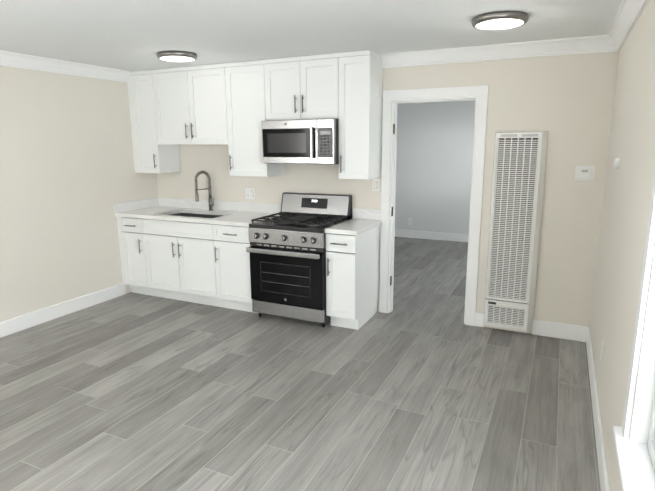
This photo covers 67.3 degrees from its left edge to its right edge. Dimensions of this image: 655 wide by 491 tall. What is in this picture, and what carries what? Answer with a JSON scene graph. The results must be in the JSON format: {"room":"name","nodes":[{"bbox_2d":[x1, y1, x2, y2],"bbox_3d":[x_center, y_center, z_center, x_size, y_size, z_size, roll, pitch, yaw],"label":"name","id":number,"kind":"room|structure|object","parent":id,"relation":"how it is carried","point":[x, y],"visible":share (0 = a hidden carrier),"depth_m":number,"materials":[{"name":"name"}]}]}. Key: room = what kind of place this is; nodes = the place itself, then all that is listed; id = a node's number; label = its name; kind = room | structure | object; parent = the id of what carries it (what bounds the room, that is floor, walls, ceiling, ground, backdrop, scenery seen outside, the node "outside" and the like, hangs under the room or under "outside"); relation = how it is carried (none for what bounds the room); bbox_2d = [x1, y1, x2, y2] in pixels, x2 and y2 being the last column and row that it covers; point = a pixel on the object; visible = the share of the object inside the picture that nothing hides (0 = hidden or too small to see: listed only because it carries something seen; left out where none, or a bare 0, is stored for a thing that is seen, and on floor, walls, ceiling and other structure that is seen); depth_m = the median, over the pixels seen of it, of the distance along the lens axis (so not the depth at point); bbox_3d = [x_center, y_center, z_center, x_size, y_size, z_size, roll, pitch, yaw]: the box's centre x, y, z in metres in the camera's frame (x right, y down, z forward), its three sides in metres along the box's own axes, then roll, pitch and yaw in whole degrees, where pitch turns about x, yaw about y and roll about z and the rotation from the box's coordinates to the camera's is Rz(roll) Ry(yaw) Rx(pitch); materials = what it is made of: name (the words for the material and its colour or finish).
{"room":"kitchen","nodes":[
{"label":"kitchen","id":0,"kind":"room"},
{"bbox_2d":[0,65,157,321],"bbox_3d":[-3.357,-0.176,3.105,0.114,2.388,6.096,5,13,25],"label":"wall","id":1,"kind":"structure","parent":0,"point":[69,177],"depth_m":4.67,"materials":[{"name":"paint"}]},
{"bbox_2d":[0,283,125,337],"bbox_3d":[-3.398,0.979,3.089,0.015,0.132,5.372,5,13,25],"label":"baseboard","id":2,"kind":"structure","parent":1,"relation":"attached to","point":[16,324],"depth_m":4.74,"materials":[{"name":"paint"}]},
{"bbox_2d":[0,50,131,81],"bbox_3d":[-3.322,-1.264,2.736,0.084,0.107,5.654,5,13,25],"label":"crown molding","id":3,"kind":"structure","parent":1,"relation":"attached to","point":[10,59],"depth_m":4.52,"materials":[{"name":"paint"}]},
{"bbox_2d":[114,198,157,213],"bbox_3d":[-2.132,-0.456,5.523,0.018,0.101,0.629,5,13,25],"label":"backsplash","id":4,"kind":"structure","parent":1,"relation":"attached to","point":[141,204],"depth_m":5.49,"materials":[{"name":"white stone"}]},
{"bbox_2d":[0,237,600,490],"bbox_3d":[-0.117,0.852,4.166,5.626,0.102,10.465,5,13,25],"label":"floor","id":5,"kind":"structure","parent":0,"point":[421,386],"depth_m":3.19,"materials":[{"name":"grey wood"}]},
{"bbox_2d":[117,218,189,296],"bbox_3d":[-1.957,0.074,5.564,0.385,0.876,0.616,5,13,25],"label":"base cabinet","id":6,"kind":"object","parent":5,"relation":"on","point":[157,269],"depth_m":5.20,"materials":[{"name":"white wood"}]},
{"bbox_2d":[115,206,279,225],"bbox_3d":[-1.357,-0.319,5.186,1.725,0.038,0.647,5,13,25],"label":"countertop","id":7,"kind":"structure","parent":6,"relation":"on","point":[159,213],"depth_m":5.08,"materials":[{"name":"white stone"}]},
{"bbox_2d":[150,210,221,245],"bbox_3d":[-1.393,-0.193,5.210,0.805,0.244,0.455,5,13,25],"label":"sink","id":8,"kind":"object","parent":7,"relation":"in","point":[196,233],"depth_m":4.96,"materials":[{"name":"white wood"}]},
{"bbox_2d":[194,170,213,209],"bbox_3d":[-1.319,-0.588,5.305,0.126,0.439,0.217,5,13,25],"label":"faucet","id":9,"kind":"object","parent":7,"relation":"on","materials":[{"name":"silver metal"}]},
{"bbox_2d":[210,226,256,312],"bbox_3d":[-0.780,0.180,5.016,0.462,0.876,0.616,5,13,25],"label":"base cabinet","id":10,"kind":"object","parent":5,"relation":"on","point":[229,258],"depth_m":4.76,"materials":[{"name":"white wood"}]},
{"bbox_2d":[246,192,351,326],"bbox_3d":[-0.252,0.111,4.683,0.756,1.140,0.737,5,13,25],"label":"range","id":11,"kind":"object","parent":5,"relation":"on","point":[286,249],"visible":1,"depth_m":4.45,"materials":[{"name":"silver metal"}]},
{"bbox_2d":[325,226,379,329],"bbox_3d":[0.243,0.272,4.540,0.279,0.876,0.616,5,13,25],"label":"base cabinet","id":12,"kind":"object","parent":5,"relation":"on","point":[352,260],"depth_m":4.31,"materials":[{"name":"white wood"}]},
{"bbox_2d":[326,218,381,233],"bbox_3d":[0.243,-0.173,4.431,0.297,0.038,0.629,5,13,25],"label":"countertop","id":13,"kind":"structure","parent":12,"relation":"on","point":[356,225],"depth_m":4.34,"materials":[{"name":"white stone"}]},
{"bbox_2d":[0,0,621,71],"bbox_3d":[-0.134,-1.585,3.658,5.626,0.102,10.465,5,13,25],"label":"ceiling","id":14,"kind":"structure","parent":0,"point":[132,35],"depth_m":3.27,"materials":[{"name":"paint"}]},
{"bbox_2d":[156,51,196,61],"bbox_3d":[-1.292,-1.619,4.226,0.335,0.049,0.335,5,13,25],"label":"ceiling light","id":15,"kind":"object","parent":14,"relation":"attached to","point":[179,56],"visible":1,"depth_m":4.13,"materials":[{"name":"white glass"}]},
{"bbox_2d":[472,11,528,29],"bbox_3d":[1.069,-1.391,3.058,0.335,0.049,0.335,5,13,25],"label":"ceiling light","id":16,"kind":"object","parent":14,"relation":"attached to","point":[496,20],"visible":1,"depth_m":2.97,"materials":[{"name":"white glass"}]},
{"bbox_2d":[156,51,618,333],"bbox_3d":[0.102,-0.566,4.859,4.826,2.388,0.114,5,13,25],"label":"wall","id":17,"kind":"structure","parent":0,"point":[566,102],"depth_m":4.03,"materials":[{"name":"paint"}]},
{"bbox_2d":[127,70,180,172],"bbox_3d":[-1.906,-1.341,5.418,0.371,1.063,0.324,5,13,25],"label":"upper cabinet","id":18,"kind":"object","parent":17,"relation":"attached to","point":[149,157],"depth_m":5.30,"materials":[{"name":"white wood"}]},
{"bbox_2d":[151,64,226,145],"bbox_3d":[-1.329,-1.438,5.118,0.921,0.758,0.324,5,13,25],"label":"upper cabinet","id":19,"kind":"object","parent":17,"relation":"attached to","point":[191,102],"depth_m":4.97,"materials":[{"name":"white wood"}]},
{"bbox_2d":[158,198,280,213],"bbox_3d":[-1.222,-0.446,5.449,1.725,0.101,0.018,5,13,25],"label":"backsplash","id":20,"kind":"structure","parent":17,"relation":"attached to","point":[259,208],"depth_m":5.38,"materials":[{"name":"white stone"}]},
{"bbox_2d":[245,188,254,198],"bbox_3d":[-0.827,-0.551,5.241,0.116,0.114,0.011,5,13,25],"label":"outlet","id":21,"kind":"object","parent":17,"relation":"attached to","point":[250,193],"visible":1,"depth_m":5.24,"materials":[{"name":"white plastic"}]},
{"bbox_2d":[223,60,283,176],"bbox_3d":[-0.716,-1.231,4.865,0.447,1.068,0.324,5,13,25],"label":"upper cabinet","id":22,"kind":"object","parent":17,"relation":"attached to","point":[233,105],"depth_m":4.73,"materials":[{"name":"white wood"}]},
{"bbox_2d":[263,53,338,120],"bbox_3d":[-0.177,-1.440,4.559,0.756,0.542,0.324,5,13,25],"label":"upper cabinet","id":23,"kind":"object","parent":17,"relation":"attached to","point":[302,87],"depth_m":4.41,"materials":[{"name":"white wood"}]},
{"bbox_2d":[261,119,338,163],"bbox_3d":[-0.200,-0.968,4.602,0.746,0.395,0.442,5,13,25],"label":"microwave","id":24,"kind":"object","parent":23,"relation":"attached to","point":[310,141],"visible":0.96,"depth_m":4.42,"materials":[{"name":"silver metal"}]},
{"bbox_2d":[339,50,382,179],"bbox_3d":[0.296,-1.140,4.394,0.292,1.068,0.324,5,13,25],"label":"upper cabinet","id":25,"kind":"object","parent":17,"relation":"attached to","point":[360,72],"depth_m":4.27,"materials":[{"name":"white wood"}]},
{"bbox_2d":[372,179,379,190],"bbox_3d":[0.453,-0.567,4.617,0.070,0.114,0.011,5,13,25],"label":"rocker light switch","id":26,"kind":"object","parent":17,"relation":"attached to","point":[375,184],"visible":0.98,"depth_m":4.62,"materials":[{"name":"white plastic"}]},
{"bbox_2d":[379,85,488,325],"bbox_3d":[0.946,-0.342,4.497,0.909,2.087,0.150,5,13,25],"label":"door frame","id":27,"kind":"structure","parent":17,"relation":"attached to","point":[393,98],"depth_m":4.39,"materials":[{"name":"paint"}]},
{"bbox_2d":[390,124,394,285],"bbox_3d":[0.612,-0.358,4.615,0.010,1.519,0.046,5,13,25],"label":"door hinges","id":28,"kind":"object","parent":27,"relation":"attached to","point":[392,207],"visible":0.96,"depth_m":4.61,"materials":[{"name":"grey metal"}]},
{"bbox_2d":[380,35,603,67],"bbox_3d":[1.259,-1.554,3.976,1.730,0.107,0.084,5,13,25],"label":"crown molding","id":29,"kind":"structure","parent":17,"relation":"attached to","point":[587,44],"depth_m":3.93,"materials":[{"name":"paint"}]},
{"bbox_2d":[483,131,547,331],"bbox_3d":[1.567,-0.100,4.132,0.396,1.671,0.088,5,13,25],"label":"wall heater","id":30,"kind":"object","parent":17,"relation":"in","point":[519,163],"visible":1,"depth_m":4.09,"materials":[{"name":"metal"}]},
{"bbox_2d":[532,320,583,341],"bbox_3d":[1.947,0.719,4.163,0.393,0.132,0.015,5,13,25],"label":"baseboard","id":31,"kind":"structure","parent":17,"relation":"attached to","point":[539,327],"depth_m":4.15,"materials":[{"name":"paint"}]},
{"bbox_2d":[574,166,594,180],"bbox_3d":[2.014,-0.566,3.851,0.137,0.117,0.028,5,13,25],"label":"thermostat","id":32,"kind":"object","parent":17,"relation":"attached to","point":[584,173],"visible":1,"depth_m":3.85,"materials":[{"name":"white plastic"}]},
{"bbox_2d":[395,100,475,233],"bbox_3d":[2.490,-1.222,7.929,4.420,2.388,0.114,5,13,25],"label":"wall","id":33,"kind":"structure","parent":0,"point":[434,152],"depth_m":8.17,"materials":[{"name":"paint"}]},
{"bbox_2d":[395,229,468,241],"bbox_3d":[2.470,-0.107,8.103,4.191,0.132,0.015,5,13,25],"label":"baseboard","id":34,"kind":"structure","parent":33,"relation":"attached to","point":[398,233],"depth_m":8.41,"materials":[{"name":"paint"}]},
{"bbox_2d":[589,0,654,490],"bbox_3d":[0.900,0.209,1.123,0.114,2.388,6.096,5,13,25],"label":"wall","id":35,"kind":"structure","parent":0,"point":[628,188],"depth_m":2.44,"materials":[{"name":"paint"}]},
{"bbox_2d":[584,326,609,490],"bbox_3d":[0.873,1.296,1.432,0.015,0.132,5.982,5,13,25],"label":"baseboard","id":36,"kind":"structure","parent":35,"relation":"attached to","point":[602,465],"depth_m":2.78,"materials":[{"name":"paint"}]},
{"bbox_2d":[600,340,603,361],"bbox_3d":[1.637,0.630,2.933,0.008,0.114,0.070,5,13,25],"label":"outlet","id":37,"kind":"object","parent":35,"relation":"attached to","point":[602,349],"visible":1,"depth_m":2.91,"materials":[{"name":"white plastic"}]},
{"bbox_2d":[614,157,619,168],"bbox_3d":[1.732,-0.494,2.944,0.028,0.066,0.066,5,13,25],"label":"puck","id":38,"kind":"object","parent":35,"relation":"attached to","point":[617,163],"visible":1,"depth_m":2.92,"materials":[{"name":"white plastic"}]},
{"bbox_2d":[604,0,648,51],"bbox_3d":[0.827,-0.927,0.982,0.084,0.107,5.982,5,13,25],"label":"crown molding","id":39,"kind":"structure","parent":35,"relation":"attached to","point":[626,18],"depth_m":2.98,"materials":[{"name":"paint"}]},
{"bbox_2d":[613,173,654,490],"bbox_3d":[0.498,0.286,0.329,0.160,1.631,3.160,5,13,25],"label":"window","id":40,"kind":"structure","parent":35,"relation":"in","point":[635,451],"depth_m":1.73,"materials":[{"name":"paint"}]}
]}

